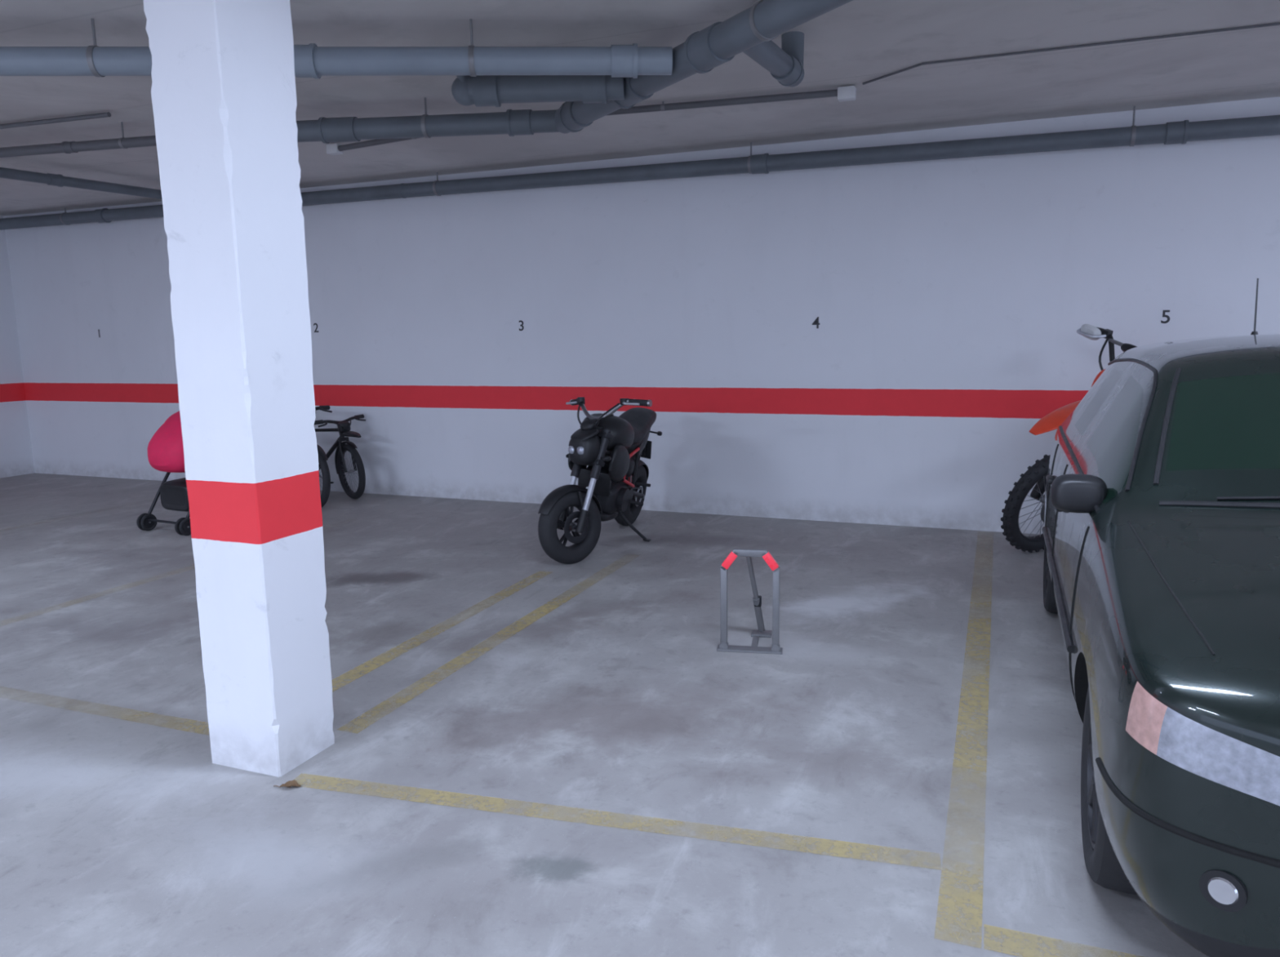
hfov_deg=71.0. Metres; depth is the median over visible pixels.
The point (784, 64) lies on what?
drain pipe
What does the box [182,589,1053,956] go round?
parking lines
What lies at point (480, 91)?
drain pipe
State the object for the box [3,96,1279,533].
wall
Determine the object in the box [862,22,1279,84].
conduit
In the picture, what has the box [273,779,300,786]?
dry leaf
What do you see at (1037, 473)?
bike
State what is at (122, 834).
floor
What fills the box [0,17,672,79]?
drain pipe
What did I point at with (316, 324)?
number
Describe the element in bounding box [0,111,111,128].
conduit
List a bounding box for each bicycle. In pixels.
[314,413,365,498]
[315,404,332,506]
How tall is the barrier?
0.496 m
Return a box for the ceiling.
[0,0,1279,216]
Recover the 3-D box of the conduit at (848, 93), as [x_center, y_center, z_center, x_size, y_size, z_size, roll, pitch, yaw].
[-0.550,-2.341,5.877,3.820,0.080,0.296,3,10,21]
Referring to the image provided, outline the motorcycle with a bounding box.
[537,396,662,563]
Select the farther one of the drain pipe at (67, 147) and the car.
the drain pipe at (67, 147)
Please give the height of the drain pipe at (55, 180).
0.179 m
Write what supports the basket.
on the stroller
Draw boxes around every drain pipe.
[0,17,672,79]
[0,106,1279,230]
[0,121,156,157]
[0,167,162,199]
[296,97,559,143]
[451,75,624,106]
[554,0,853,133]
[742,31,804,87]
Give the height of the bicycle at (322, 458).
0.919 m
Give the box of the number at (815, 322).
[812,316,819,328]
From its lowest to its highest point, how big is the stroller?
1.067 m
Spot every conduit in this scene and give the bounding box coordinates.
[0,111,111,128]
[325,85,856,155]
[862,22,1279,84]
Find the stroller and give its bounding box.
[136,410,191,535]
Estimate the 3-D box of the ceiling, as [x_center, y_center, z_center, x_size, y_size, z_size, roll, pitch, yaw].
[-1.640,-1.503,0.025,18.200,0.150,15.300,3,10,21]
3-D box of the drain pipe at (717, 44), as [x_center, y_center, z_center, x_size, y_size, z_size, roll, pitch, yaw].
[1.160,-1.745,2.553,0.176,0.258,6.469,-6,10,-29]
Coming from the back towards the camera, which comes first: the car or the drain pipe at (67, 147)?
the drain pipe at (67, 147)
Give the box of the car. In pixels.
[1042,278,1279,956]
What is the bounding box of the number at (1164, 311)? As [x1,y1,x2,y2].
[1160,310,1169,323]
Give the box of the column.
[143,0,334,777]
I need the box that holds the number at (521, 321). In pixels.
[519,320,524,330]
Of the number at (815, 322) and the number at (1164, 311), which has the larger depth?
the number at (815, 322)
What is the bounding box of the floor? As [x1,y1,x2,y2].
[0,472,1208,956]
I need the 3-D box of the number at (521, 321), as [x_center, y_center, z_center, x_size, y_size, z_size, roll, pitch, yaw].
[-1.049,-1.351,7.933,0.048,0.090,0.002,3,10,21]
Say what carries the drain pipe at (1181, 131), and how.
hanging from the ceiling
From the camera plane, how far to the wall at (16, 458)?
10.27 m
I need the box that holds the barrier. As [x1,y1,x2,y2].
[716,547,782,653]
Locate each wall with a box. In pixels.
[0,215,35,478]
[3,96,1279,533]
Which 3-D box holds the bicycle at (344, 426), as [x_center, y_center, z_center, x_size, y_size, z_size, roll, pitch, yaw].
[-3.122,-0.230,8.626,1.295,0.823,0.456,2,9,15]
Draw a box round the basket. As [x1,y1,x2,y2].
[160,477,189,511]
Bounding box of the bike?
[1000,324,1137,552]
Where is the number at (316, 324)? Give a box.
[313,323,318,332]
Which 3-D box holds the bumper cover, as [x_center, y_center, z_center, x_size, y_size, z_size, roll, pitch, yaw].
[1.776,0.760,1.630,1.675,0.335,0.379,3,10,21]
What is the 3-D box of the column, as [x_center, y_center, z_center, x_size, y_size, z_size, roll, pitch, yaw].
[-1.359,-0.440,3.104,0.318,2.930,0.343,3,10,21]
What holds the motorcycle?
on the floor
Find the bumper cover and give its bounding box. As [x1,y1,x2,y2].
[1095,757,1279,867]
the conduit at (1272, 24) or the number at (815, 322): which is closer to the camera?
the conduit at (1272, 24)
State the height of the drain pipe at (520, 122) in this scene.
0.244 m

